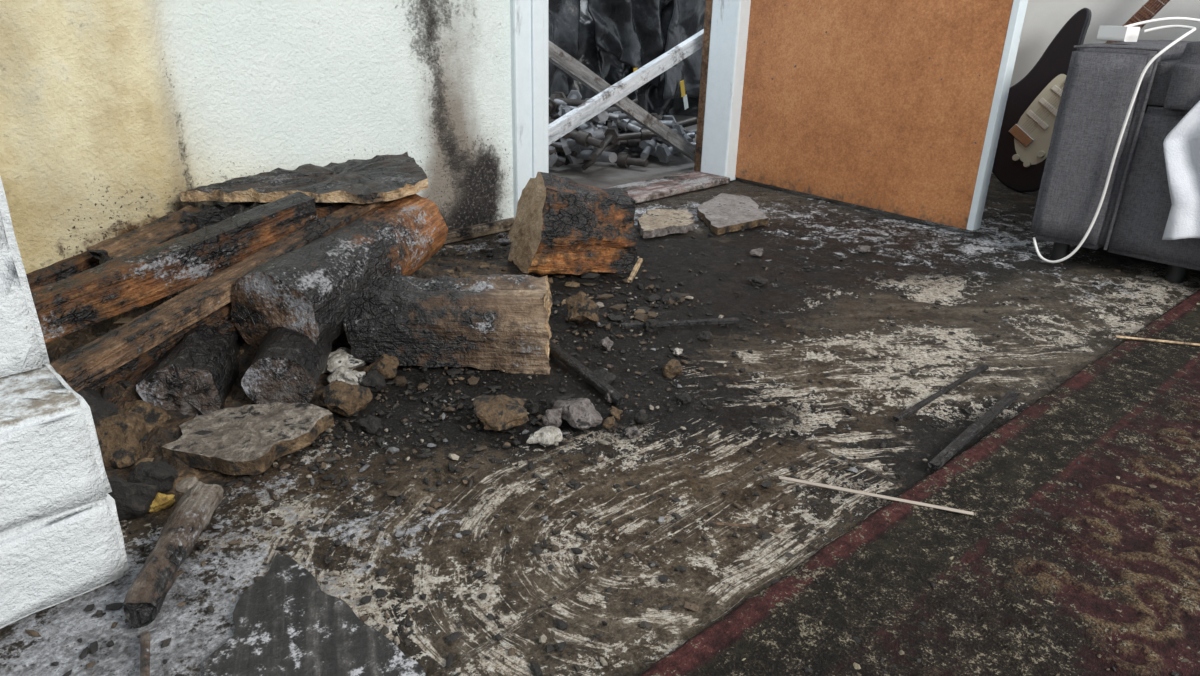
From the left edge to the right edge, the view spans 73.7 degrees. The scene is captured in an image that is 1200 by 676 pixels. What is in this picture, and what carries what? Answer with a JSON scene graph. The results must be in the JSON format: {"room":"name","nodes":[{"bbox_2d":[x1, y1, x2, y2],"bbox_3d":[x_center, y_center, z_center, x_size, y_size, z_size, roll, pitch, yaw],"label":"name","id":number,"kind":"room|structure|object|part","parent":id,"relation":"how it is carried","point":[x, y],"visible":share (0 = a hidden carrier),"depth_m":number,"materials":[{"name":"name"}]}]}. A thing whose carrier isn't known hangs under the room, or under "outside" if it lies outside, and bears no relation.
{"room":"fire-damaged room","nodes":[
{"label":"fire-damaged room","id":0,"kind":"room"},
{"bbox_2d":[76,387,117,424],"bbox_3d":[-0.729,0.112,1.113,0.106,0.112,0.100,-7,24,-19],"label":"rubble stone","id":1,"kind":"object","parent":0,"point":[100,408],"depth_m":1.11,"materials":[{"name":"grey stone"}]},
{"bbox_2d":[163,416,193,426],"bbox_3d":[-0.602,0.137,1.158,0.069,0.036,0.054,5,23,9],"label":"rubble stone","id":2,"kind":"object","parent":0,"point":[186,419],"depth_m":1.16,"materials":[{"name":"brown stone"}]},
{"bbox_2d":[0,0,513,292],"bbox_3d":[-1.025,-1.118,1.054,0.031,2.400,2.340,22,30,40],"label":"wall","id":3,"kind":"structure","parent":0,"point":[111,111],"depth_m":1.64,"materials":[{"name":"paint"}]},
{"bbox_2d":[444,217,514,243],"bbox_3d":[-0.534,-0.221,2.012,0.022,0.030,0.835,22,30,40],"label":"baseboard","id":4,"kind":"structure","parent":3,"relation":"attached to","point":[474,231],"depth_m":2.19,"materials":[{"name":"beige wood"}]},
{"bbox_2d":[603,171,729,203],"bbox_3d":[0.109,-0.490,2.703,0.170,0.022,0.885,22,30,40],"label":"sill","id":5,"kind":"structure","parent":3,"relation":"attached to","point":[661,187],"depth_m":2.80,"materials":[{"name":"white wood"}]},
{"bbox_2d":[326,365,348,382],"bbox_3d":[-0.440,0.064,1.344,0.041,0.036,0.068,-11,26,-28],"label":"rubble stone","id":6,"kind":"object","parent":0,"point":[338,375],"depth_m":1.33,"materials":[{"name":"white stone"}]},
{"bbox_2d":[322,347,366,372],"bbox_3d":[-0.450,0.042,1.392,0.074,0.039,0.085,22,30,40],"label":"rubble stone","id":7,"kind":"object","parent":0,"point":[342,356],"depth_m":1.38,"materials":[{"name":"white stone"}]},
{"bbox_2d":[344,370,365,384],"bbox_3d":[-0.409,0.069,1.336,0.043,0.034,0.043,-13,27,-31],"label":"rubble stone","id":8,"kind":"object","parent":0,"point":[351,377],"depth_m":1.32,"materials":[{"name":"white stone"}]},
{"bbox_2d":[357,415,380,434],"bbox_3d":[-0.347,0.130,1.204,0.036,0.026,0.036,-6,24,-17],"label":"rubble stone","id":9,"kind":"object","parent":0,"point":[370,424],"depth_m":1.20,"materials":[{"name":"grey stone"}]},
{"bbox_2d":[360,370,385,391],"bbox_3d":[-0.374,0.071,1.331,0.042,0.035,0.046,12,25,23],"label":"rubble stone","id":10,"kind":"object","parent":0,"point":[373,380],"depth_m":1.32,"materials":[{"name":"grey stone"}]},
{"bbox_2d":[363,354,398,379],"bbox_3d":[-0.373,0.050,1.363,0.061,0.050,0.053,-4,23,-14],"label":"rubble stone","id":11,"kind":"object","parent":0,"point":[386,365],"depth_m":1.35,"materials":[{"name":"brown stone"}]},
{"bbox_2d":[0,115,1199,675],"bbox_3d":[0.674,-0.333,2.472,4.400,0.059,6.000,22,30,40],"label":"floor","id":12,"kind":"structure","parent":0,"point":[19,651],"depth_m":1.18,"materials":[{"name":"grey concrete"}]},
{"bbox_2d":[0,176,129,628],"bbox_3d":[-1.039,-0.871,0.462,0.857,2.406,0.715,22,30,40],"label":"wall","id":13,"kind":"structure","parent":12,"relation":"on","point":[61,536],"depth_m":0.82,"materials":[{"name":"white paint"}]},
{"bbox_2d":[140,631,149,675],"bbox_3d":[-0.440,0.307,0.774,0.009,0.007,0.066,-10,25,-25],"label":"wooden splinter","id":14,"kind":"object","parent":12,"relation":"on","point":[145,636],"visible":1,"depth_m":0.77,"materials":[{"name":"brown wood"}]},
{"bbox_2d":[123,481,223,627],"bbox_3d":[-0.484,0.239,0.906,0.046,0.048,0.223,-1,23,-7],"label":"log","id":15,"kind":"object","parent":12,"relation":"on","point":[144,599],"visible":1,"depth_m":0.88,"materials":[{"name":"wood"}]},
{"bbox_2d":[45,252,526,526],"bbox_3d":[-0.424,-0.077,1.588,0.784,0.120,1.232,22,30,40],"label":"rubble mound","id":16,"kind":"object","parent":12,"relation":"on","point":[56,349],"visible":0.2,"depth_m":1.26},
{"bbox_2d":[26,230,132,289],"bbox_3d":[-0.914,-0.142,1.465,0.038,0.108,0.298,15,26,28],"label":"scrap","id":17,"kind":"object","parent":16,"relation":"on","point":[68,267],"visible":0.18,"depth_m":1.40,"materials":[{"name":"brown wood"}]},
{"bbox_2d":[95,413,146,468],"bbox_3d":[-0.654,0.142,1.086,0.095,0.081,0.097,10,24,20],"label":"rubble stone","id":18,"kind":"object","parent":16,"relation":"on","point":[120,436],"depth_m":1.07,"materials":[{"name":"brown stone"}]},
{"bbox_2d":[108,476,157,520],"bbox_3d":[-0.580,0.194,0.983,0.070,0.067,0.056,-1,23,-5],"label":"rubble stone","id":19,"kind":"object","parent":16,"relation":"on","point":[132,500],"depth_m":0.97,"materials":[{"name":"black stone"}]},
{"bbox_2d":[123,400,170,431],"bbox_3d":[-0.675,0.118,1.159,0.101,0.067,0.102,-2,23,-8],"label":"rubble stone","id":20,"kind":"object","parent":16,"relation":"on","point":[154,416],"depth_m":1.14,"materials":[{"name":"brown stone"}]},
{"bbox_2d":[127,461,178,492],"bbox_3d":[-0.581,0.184,1.042,0.059,0.041,0.056,18,28,34],"label":"rubble stone","id":21,"kind":"object","parent":16,"relation":"on","point":[161,474],"depth_m":1.03,"materials":[{"name":"grey stone"}]},
{"bbox_2d":[86,301,231,390],"bbox_3d":[-0.665,-0.009,1.309,0.057,0.135,0.457,14,26,28],"label":"charred timber","id":22,"kind":"object","parent":16,"relation":"on","point":[222,315],"visible":0.12,"depth_m":1.23,"materials":[{"name":"brown wood"}]},
{"bbox_2d":[149,493,174,511],"bbox_3d":[-0.557,0.206,1.010,0.037,0.025,0.030,-15,28,-33],"label":"chunk","id":23,"kind":"object","parent":16,"relation":"on","point":[161,501],"visible":0.76,"depth_m":1.00,"materials":[{"name":"yellow stone"}]},
{"bbox_2d":[106,319,239,407],"bbox_3d":[-0.669,0.059,1.228,0.068,0.111,0.323,6,23,10],"label":"plank","id":24,"kind":"object","parent":16,"relation":"on","point":[229,325],"visible":0.12,"depth_m":1.21,"materials":[{"name":"brown wood"}]},
{"bbox_2d":[30,192,318,342],"bbox_3d":[-0.719,-0.131,1.370,0.060,0.152,0.546,16,27,32],"label":"charred timber","id":25,"kind":"object","parent":16,"relation":"on","point":[146,275],"visible":0.82,"depth_m":1.33,"materials":[{"name":"brown wood"}]},
{"bbox_2d":[136,325,240,415],"bbox_3d":[-0.644,0.038,1.280,0.115,0.108,0.263,-4,22,-13],"label":"log","id":26,"kind":"object","parent":16,"relation":"on","point":[196,376],"visible":0.74,"depth_m":1.19,"materials":[{"name":"brown wood"}]},
{"bbox_2d":[50,201,387,391],"bbox_3d":[-0.586,-0.126,1.391,0.049,0.154,0.764,11,25,22],"label":"plank","id":27,"kind":"object","parent":16,"relation":"on","point":[94,360],"visible":0.66,"depth_m":1.23,"materials":[{"name":"brown wood"}]},
{"bbox_2d":[162,402,333,474],"bbox_3d":[-0.503,0.134,1.145,0.182,0.027,0.174,8,24,15],"label":"stone slab","id":28,"kind":"object","parent":16,"relation":"on","point":[246,439],"visible":1,"depth_m":1.12,"materials":[{"name":"stone"}]},
{"bbox_2d":[241,326,332,403],"bbox_3d":[-0.505,0.022,1.331,0.111,0.102,0.264,-2,23,-7],"label":"log","id":29,"kind":"object","parent":16,"relation":"on","point":[287,366],"visible":0.72,"depth_m":1.22,"materials":[{"name":"brown wood"}]},
{"bbox_2d":[230,194,447,349],"bbox_3d":[-0.464,-0.133,1.515,0.167,0.189,0.506,8,23,14],"label":"log","id":30,"kind":"object","parent":16,"relation":"on","point":[307,289],"visible":0.87,"depth_m":1.36,"materials":[{"name":"brown wood"}]},
{"bbox_2d":[180,152,427,203],"bbox_3d":[-0.555,-0.322,1.658,0.315,0.037,0.534,22,30,40],"label":"stone slab","id":31,"kind":"object","parent":30,"relation":"on","point":[379,178],"visible":0.98,"depth_m":1.62,"materials":[{"name":"grey stone"}]},
{"bbox_2d":[315,202,349,217],"bbox_3d":[-0.536,-0.300,1.698,0.310,0.030,0.203,-14,27,-33],"label":"board","id":32,"kind":"object","parent":30,"relation":"on","point":[323,209],"visible":0.11,"depth_m":1.60,"materials":[{"name":"brown wood"}]},
{"bbox_2d":[180,201,269,230],"bbox_3d":[-0.690,-0.260,1.608,0.258,0.050,0.152,-5,24,-15],"label":"board","id":33,"kind":"object","parent":32,"relation":"on","point":[209,215],"visible":0.29,"depth_m":1.54,"materials":[{"name":"black wood"}]},
{"label":"scrap","id":34,"kind":"object","parent":16,"relation":"on","visible":0},
{"bbox_2d":[87,205,200,264],"bbox_3d":[-0.821,-0.191,1.480,0.064,0.061,0.242,11,24,21],"label":"scrap","id":35,"kind":"object","parent":34,"relation":"on","point":[168,227],"visible":0.69,"depth_m":1.46,"materials":[{"name":"brown wood"}]},
{"bbox_2d":[203,553,425,675],"bbox_3d":[-0.299,0.325,0.758,0.368,0.005,0.206,22,30,40],"label":"sheet","id":36,"kind":"object","parent":12,"relation":"on","point":[285,625],"visible":1,"depth_m":0.81,"materials":[{"name":"grey metal"}]},
{"bbox_2d":[319,381,372,416],"bbox_3d":[-0.398,0.092,1.253,0.084,0.055,0.075,2,23,1],"label":"rubble stone","id":37,"kind":"object","parent":12,"relation":"on","point":[345,399],"depth_m":1.23,"materials":[{"name":"brown stone"}]},
{"bbox_2d":[65,235,698,492],"bbox_3d":[-0.432,-0.078,1.588,0.721,0.118,1.180,22,30,40],"label":"heap","id":38,"kind":"object","parent":12,"relation":"on","point":[186,483],"visible":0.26,"depth_m":1.66,"materials":[{"name":"black soil"}]},
{"bbox_2d":[342,274,552,374],"bbox_3d":[-0.268,-0.036,1.449,0.367,0.147,0.181,1,23,-5],"label":"log","id":39,"kind":"object","parent":12,"relation":"on","point":[494,321],"visible":0.99,"depth_m":1.39,"materials":[{"name":"brown wood"}]},
{"bbox_2d":[473,395,528,430],"bbox_3d":[-0.150,0.112,1.236,0.097,0.044,0.100,15,26,29],"label":"rubble stone","id":40,"kind":"object","parent":12,"relation":"on","point":[499,412],"depth_m":1.21,"materials":[{"name":"brown stone"}]},
{"bbox_2d":[524,403,538,413],"bbox_3d":[-0.106,0.111,1.273,0.024,0.021,0.024,-18,30,-39],"label":"rubble stone","id":41,"kind":"object","parent":12,"relation":"on","point":[532,408],"visible":0.98,"depth_m":1.26,"materials":[{"name":"grey stone"}]},
{"bbox_2d":[526,426,562,445],"bbox_3d":[-0.080,0.143,1.185,0.051,0.029,0.041,6,23,10],"label":"rubble stone","id":42,"kind":"object","parent":12,"relation":"on","point":[548,435],"visible":1,"depth_m":1.17,"materials":[{"name":"white stone"}]},
{"bbox_2d":[542,408,561,427],"bbox_3d":[-0.073,0.123,1.225,0.031,0.037,0.028,1,23,-2],"label":"rubble stone","id":43,"kind":"object","parent":12,"relation":"on","point":[552,417],"visible":0.96,"depth_m":1.22,"materials":[{"name":"grey stone"}]},
{"bbox_2d":[546,396,571,409],"bbox_3d":[-0.064,0.104,1.286,0.043,0.024,0.043,8,24,15],"label":"rubble stone","id":44,"kind":"object","parent":12,"relation":"on","point":[550,402],"visible":0.45,"depth_m":1.28,"materials":[{"name":"grey stone"}]},
{"bbox_2d":[508,172,636,274],"bbox_3d":[-0.067,-0.279,1.926,0.293,0.252,0.203,-9,25,-23],"label":"log","id":45,"kind":"object","parent":12,"relation":"on","point":[562,225],"visible":1,"depth_m":1.87,"materials":[{"name":"brown wood"}]},
{"bbox_2d":[552,397,602,429],"bbox_3d":[-0.035,0.114,1.240,0.063,0.043,0.091,-18,30,-39],"label":"rubble stone","id":46,"kind":"object","parent":12,"relation":"on","point":[580,413],"visible":0.95,"depth_m":1.22,"materials":[{"name":"grey stone"}]},
{"bbox_2d":[565,291,598,324],"bbox_3d":[-0.034,-0.058,1.613,0.073,0.071,0.067,8,24,15],"label":"rubble stone","id":47,"kind":"object","parent":12,"relation":"on","point":[581,309],"depth_m":1.60,"materials":[{"name":"brown stone"}]},
{"bbox_2d":[549,340,624,404],"bbox_3d":[-0.047,0.046,1.408,0.018,0.021,0.306,-12,26,-30],"label":"stick","id":48,"kind":"object","parent":12,"relation":"on","point":[603,387],"visible":0.77,"depth_m":1.37,"materials":[{"name":"black wood"}]},
{"bbox_2d":[593,369,615,383],"bbox_3d":[0.004,0.067,1.377,0.040,0.027,0.051,15,26,29],"label":"rubble stone","id":49,"kind":"object","parent":12,"relation":"on","point":[608,377],"visible":0.72,"depth_m":1.37,"materials":[{"name":"grey stone"}]},
{"bbox_2d":[599,337,613,351],"bbox_3d":[0.013,0.011,1.512,0.029,0.025,0.027,16,27,32],"label":"rubble stone","id":50,"kind":"object","parent":12,"relation":"on","point":[606,342],"depth_m":1.50,"materials":[{"name":"grey stone"}]},
{"bbox_2d":[605,390,612,402],"bbox_3d":[0.020,0.096,1.313,0.025,0.022,0.023,-7,24,-19],"label":"rubble stone","id":51,"kind":"object","parent":12,"relation":"on","point":[607,396],"visible":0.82,"depth_m":1.31,"materials":[{"name":"grey stone"}]},
{"bbox_2d":[603,416,617,431],"bbox_3d":[0.015,0.132,1.225,0.026,0.024,0.021,-7,24,-20],"label":"rubble stone","id":52,"kind":"object","parent":12,"relation":"on","point":[609,423],"visible":1,"depth_m":1.22,"materials":[{"name":"brown stone"}]},
{"bbox_2d":[25,180,1198,675],"bbox_3d":[0.269,-0.079,1.757,1.540,0.014,2.660,22,30,40],"label":"debris","id":53,"kind":"object","parent":12,"relation":"on","point":[535,668],"visible":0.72,"depth_m":1.08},
{"bbox_2d":[608,406,622,421],"bbox_3d":[0.024,0.120,1.256,0.021,0.022,0.028,10,24,19],"label":"rubble stone","id":54,"kind":"object","parent":12,"relation":"on","point":[614,411],"visible":0.88,"depth_m":1.25,"materials":[{"name":"brown stone"}]},
{"bbox_2d":[548,40,695,161],"bbox_3d":[0.036,-0.857,2.808,1.044,0.587,0.032,-19,30,-40],"label":"batten","id":55,"kind":"object","parent":12,"relation":"on","point":[558,57],"visible":0.55,"depth_m":2.85,"materials":[{"name":"grey wood"}]},
{"bbox_2d":[549,90,696,169],"bbox_3d":[-0.096,-0.847,3.226,0.763,0.306,1.275,22,30,39],"label":"rubble pile","id":56,"kind":"object","parent":12,"relation":"on","point":[616,131],"visible":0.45,"depth_m":3.15,"materials":[{"name":"stone"}]},
{"bbox_2d":[633,68,688,109],"bbox_3d":[0.289,-1.151,3.707,0.004,0.206,0.407,22,30,40],"label":"tag","id":57,"kind":"object","parent":56,"relation":"attached to","point":[682,87],"visible":0.82,"depth_m":3.82,"materials":[{"name":"plastic"}]},
{"bbox_2d":[624,426,641,438],"bbox_3d":[0.050,0.142,1.210,0.026,0.019,0.025,3,23,3],"label":"rubble stone","id":58,"kind":"object","parent":12,"relation":"on","point":[630,432],"visible":1,"depth_m":1.20,"materials":[{"name":"grey stone"}]},
{"bbox_2d":[568,0,698,124],"bbox_3d":[0.191,-1.851,4.047,0.422,1.500,2.600,22,30,40],"label":"tarpaulin","id":59,"kind":"object","parent":12,"relation":"on","point":[606,66],"visible":0.08,"depth_m":4.16,"materials":[{"name":"plastic"}]},
{"bbox_2d":[548,0,579,97],"bbox_3d":[-0.308,-1.465,3.482,0.137,1.000,0.750,22,30,40],"label":"bag","id":60,"kind":"object","parent":59,"relation":"on","point":[563,15],"visible":0.23,"depth_m":3.70,"materials":[{"name":"plastic"}]},
{"bbox_2d":[587,0,672,86],"bbox_3d":[0.188,-1.601,3.900,0.130,0.752,0.831,19,28,35],"label":"bag","id":61,"kind":"object","parent":59,"relation":"on","point":[634,32],"visible":0.88,"depth_m":3.91,"materials":[{"name":"plastic"}]},
{"bbox_2d":[662,0,705,98],"bbox_3d":[0.555,-1.764,4.224,0.114,0.980,0.705,18,28,34],"label":"bag","id":62,"kind":"object","parent":59,"relation":"on","point":[688,16],"visible":0.41,"depth_m":4.18,"materials":[{"name":"plastic"}]},
{"bbox_2d":[628,258,642,282],"bbox_3d":[0.080,-0.155,1.824,0.010,0.037,0.079,10,24,20],"label":"wooden splinter","id":63,"kind":"object","parent":12,"relation":"on","point":[639,262],"visible":1,"depth_m":1.82,"materials":[{"name":"brown wood"}]},
{"bbox_2d":[634,412,647,423],"bbox_3d":[0.064,0.125,1.249,0.023,0.021,0.021,13,25,26],"label":"rubble stone","id":64,"kind":"object","parent":12,"relation":"on","point":[639,417],"visible":1,"depth_m":1.24,"materials":[{"name":"grey stone"}]},
{"bbox_2d":[643,319,658,331],"bbox_3d":[0.103,-0.026,1.602,0.030,0.028,0.027,-10,25,-25],"label":"rubble stone","id":65,"kind":"object","parent":12,"relation":"on","point":[649,325],"depth_m":1.59,"materials":[{"name":"grey stone"}]},
{"bbox_2d":[637,209,693,237],"bbox_3d":[0.194,-0.337,2.337,0.171,0.026,0.259,0,23,-3],"label":"broken plasterboard","id":66,"kind":"object","parent":12,"relation":"on","point":[656,222],"visible":1,"depth_m":2.30,"materials":[{"name":"grey stone"}]},
{"bbox_2d":[662,293,680,303],"bbox_3d":[0.156,-0.087,1.760,0.045,0.022,0.035,-3,23,-11],"label":"rubble stone","id":67,"kind":"object","parent":12,"relation":"on","point":[674,296],"depth_m":1.75,"materials":[{"name":"grey stone"}]},
{"bbox_2d":[662,359,682,378],"bbox_3d":[0.128,0.053,1.414,0.037,0.029,0.034,2,23,1],"label":"rubble stone","id":68,"kind":"object","parent":12,"relation":"on","point":[673,368],"visible":1,"depth_m":1.40,"materials":[{"name":"brown stone"}]},
{"bbox_2d":[673,348,682,354],"bbox_3d":[0.146,0.026,1.497,0.018,0.015,0.020,19,29,36],"label":"rubble stone","id":69,"kind":"object","parent":12,"relation":"on","point":[677,351],"visible":1,"depth_m":1.49,"materials":[{"name":"white stone"}]},
{"bbox_2d":[621,318,738,328],"bbox_3d":[0.164,-0.030,1.621,0.248,0.009,0.011,-3,23,-10],"label":"stick","id":70,"kind":"object","parent":12,"relation":"on","point":[714,320],"visible":0.98,"depth_m":1.62,"materials":[{"name":"black wood"}]},
{"bbox_2d":[676,392,691,403],"bbox_3d":[0.140,0.099,1.323,0.025,0.015,0.029,-11,26,-28],"label":"rubble stone","id":71,"kind":"object","parent":12,"relation":"on","point":[684,398],"visible":1,"depth_m":1.32,"materials":[{"name":"grey stone"}]},
{"bbox_2d":[694,0,712,171],"bbox_3d":[0.435,-1.571,2.745,0.060,2.000,0.070,22,30,40],"label":"timber post","id":72,"kind":"object","parent":12,"relation":"on","point":[708,7],"visible":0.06,"depth_m":2.99,"materials":[{"name":"wood"}]},
{"bbox_2d":[549,29,703,144],"bbox_3d":[0.232,-0.990,2.873,0.031,0.484,1.268,21,29,38],"label":"batten","id":73,"kind":"object","parent":72,"relation":"attached to","point":[584,112],"visible":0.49,"depth_m":2.73,"materials":[{"name":"white wood"}]},
{"bbox_2d":[698,331,711,339],"bbox_3d":[0.206,-0.004,1.572,0.026,0.017,0.032,1,23,-1],"label":"rubble stone","id":74,"kind":"object","parent":12,"relation":"on","point":[705,335],"visible":1,"depth_m":1.56,"materials":[{"name":"grey stone"}]},
{"bbox_2d":[697,193,768,234],"bbox_3d":[0.402,-0.389,2.474,0.199,0.028,0.430,0,23,-3],"label":"broken slate","id":75,"kind":"object","parent":12,"relation":"on","point":[724,213],"visible":1,"depth_m":2.42,"materials":[{"name":"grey stone"}]},
{"bbox_2d":[708,521,762,528],"bbox_3d":[0.169,0.233,0.996,0.068,0.004,0.006,4,23,5],"label":"wooden splinter","id":76,"kind":"object","parent":12,"relation":"on","point":[710,522],"visible":1,"depth_m":0.99,"materials":[{"name":"brown wood"}]},
{"bbox_2d":[749,248,762,255],"bbox_3d":[0.412,-0.226,2.107,0.035,0.022,0.046,9,24,18],"label":"rubble stone","id":77,"kind":"object","parent":12,"relation":"on","point":[755,252],"visible":1,"depth_m":2.10,"materials":[{"name":"grey stone"}]},
{"bbox_2d":[747,276,767,285],"bbox_3d":[0.371,-0.135,1.888,0.049,0.023,0.038,3,23,3],"label":"rubble stone","id":78,"kind":"object","parent":12,"relation":"on","point":[756,281],"visible":1,"depth_m":1.88,"materials":[{"name":"grey stone"}]},
{"bbox_2d":[855,245,870,252],"bbox_3d":[0.715,-0.241,2.168,0.036,0.018,0.040,-8,24,-21],"label":"rubble stone","id":79,"kind":"object","parent":12,"relation":"on","point":[861,248],"visible":1,"depth_m":2.16,"materials":[{"name":"grey stone"}]},
{"bbox_2d":[639,289,1199,675],"bbox_3d":[1.010,0.171,1.188,2.245,0.015,0.616,-18,29,-38],"label":"patterned rug","id":80,"kind":"object","parent":12,"relation":"on","point":[1150,619],"visible":1,"depth_m":0.93,"materials":[{"name":"fabric"}]},
{"bbox_2d":[778,476,973,515],"bbox_3d":[0.360,0.208,1.058,0.247,0.006,0.007,8,23,19],"label":"rod","id":81,"kind":"object","parent":80,"relation":"on","point":[780,477],"visible":1,"depth_m":1.05,"materials":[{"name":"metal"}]},
{"bbox_2d":[721,297,1199,675],"bbox_3d":[0.832,0.211,1.079,0.596,0.006,1.892,22,30,40],"label":"debris","id":82,"kind":"object","parent":80,"relation":"on","point":[856,666],"visible":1,"depth_m":0.86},
{"bbox_2d":[928,390,1019,469],"bbox_3d":[0.584,0.137,1.237,0.016,0.007,0.336,21,30,39],"label":"charred lath","id":83,"kind":"object","parent":80,"relation":"on","point":[956,445],"visible":1,"depth_m":1.22,"materials":[{"name":"black wood"}]},
{"bbox_2d":[1115,335,1199,345],"bbox_3d":[1.104,0.006,1.575,0.162,0.006,0.007,6,23,11],"label":"wooden lath","id":84,"kind":"object","parent":80,"relation":"on","point":[1121,337],"visible":1,"depth_m":1.57,"materials":[{"name":"brown wood"}]},
{"bbox_2d":[893,364,989,421],"bbox_3d":[0.587,0.090,1.363,0.323,0.008,0.010,-18,29,-38],"label":"stick","id":85,"kind":"object","parent":12,"relation":"on","point":[906,413],"visible":1,"depth_m":1.34,"materials":[{"name":"wood"}]},
{"bbox_2d":[992,0,1169,191],"bbox_3d":[1.709,-0.982,2.689,0.799,1.027,0.126,17,27,32],"label":"electric guitar","id":86,"kind":"object","parent":12,"relation":"on","point":[1032,104],"visible":0.58,"depth_m":2.85,"materials":[{"name":"black paint"}]},
{"bbox_3d":[1.514,-0.657,2.912,0.014,0.023,0.023,-11,58,-45],"label":"knob","id":87,"kind":"part","parent":86,"relation":"part of","materials":[{"name":"beige plastic"}]},
{"bbox_3d":[1.542,-0.628,2.889,0.014,0.023,0.023,-11,58,-45],"label":"knob","id":88,"kind":"part","parent":86,"relation":"part of","materials":[{"name":"beige plastic"}]},
{"bbox_3d":[1.574,-0.656,2.854,0.014,0.023,0.023,-11,58,-45],"label":"knob","id":89,"kind":"part","parent":86,"relation":"part of","materials":[{"name":"beige plastic"}]},
{"bbox_2d":[1030,40,1199,282],"bbox_3d":[2.006,-0.476,1.770,1.601,0.813,0.914,22,30,40],"label":"sofa","id":90,"kind":"object","parent":12,"relation":"on","point":[1101,81],"visible":0.91,"depth_m":1.94,"materials":[{"name":"grey fabric"}]},
{"bbox_2d":[1033,17,1199,262],"bbox_3d":[1.337,-0.485,2.010,0.343,0.599,0.230,-7,24,-18],"label":"charger","id":91,"kind":"object","parent":90,"relation":"on","point":[1128,33],"visible":1,"depth_m":1.92,"materials":[{"name":"white plastic"}]},
{"bbox_3d":[1.744,-0.225,1.612,1.219,0.365,0.147,22,30,40],"label":"panel","id":92,"kind":"part","parent":90,"relation":"part of","materials":[{"name":"grey fabric"}]},
{"bbox_2d":[1147,41,1199,109],"bbox_3d":[1.707,-0.584,1.872,0.628,0.210,0.685,22,30,40],"label":"seat cushion","id":93,"kind":"object","parent":90,"relation":"on","point":[1173,78],"depth_m":1.82,"materials":[{"name":"grey fabric"}]},
{"bbox_2d":[1162,101,1199,239],"bbox_3d":[1.499,-0.376,1.686,0.522,0.486,0.115,22,30,40],"label":"towel","id":94,"kind":"object","parent":90,"relation":"on","point":[1181,146],"visible":1,"depth_m":1.81,"materials":[{"name":"white fabric"}]},
{"bbox_2d":[992,0,1199,173],"bbox_3d":[2.200,-1.570,2.335,2.760,2.400,0.100,22,30,40],"label":"wall","id":95,"kind":"structure","parent":0,"point":[1043,20],"depth_m":2.89,"materials":[{"name":"white paint"}]},
{"bbox_3d":[-1.057,-1.148,1.122,0.098,2.400,2.400,22,30,40],"label":"wall","id":96,"kind":"structure","parent":0,"visible":0},
{"bbox_2d":[510,0,548,217],"bbox_3d":[-0.216,-1.289,1.978,0.138,2.040,0.120,22,30,40],"label":"door frame","id":97,"kind":"structure","parent":96,"relation":"attached to","point":[520,10],"depth_m":2.17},
{"bbox_2d":[700,0,750,180],"bbox_3d":[0.469,-1.541,2.624,0.120,2.040,0.070,22,30,40],"label":"door frame","id":98,"kind":"structure","parent":96,"relation":"attached to","point":[730,18],"depth_m":2.86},
{"bbox_3d":[0.813,-1.369,2.296,0.080,1.968,0.911,-16,29,-36],"label":"door","id":99,"kind":"structure","parent":0,"visible":0},
{"label":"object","id":100,"kind":"object","parent":99,"relation":"attached to","visible":0},
{"bbox_2d":[735,0,1012,228],"bbox_3d":[0.814,-1.369,2.297,0.005,1.968,0.911,-16,29,-36],"label":"door","id":101,"kind":"structure","parent":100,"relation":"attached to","point":[884,105],"depth_m":2.49,"materials":[{"name":"brown wood"}]},
{"bbox_2d":[966,0,1027,230],"bbox_3d":[1.123,-1.228,1.978,0.044,1.968,0.020,-16,29,-36],"label":"strip","id":102,"kind":"object","parent":100,"relation":"attached to","point":[1018,11],"visible":1,"depth_m":2.22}
]}

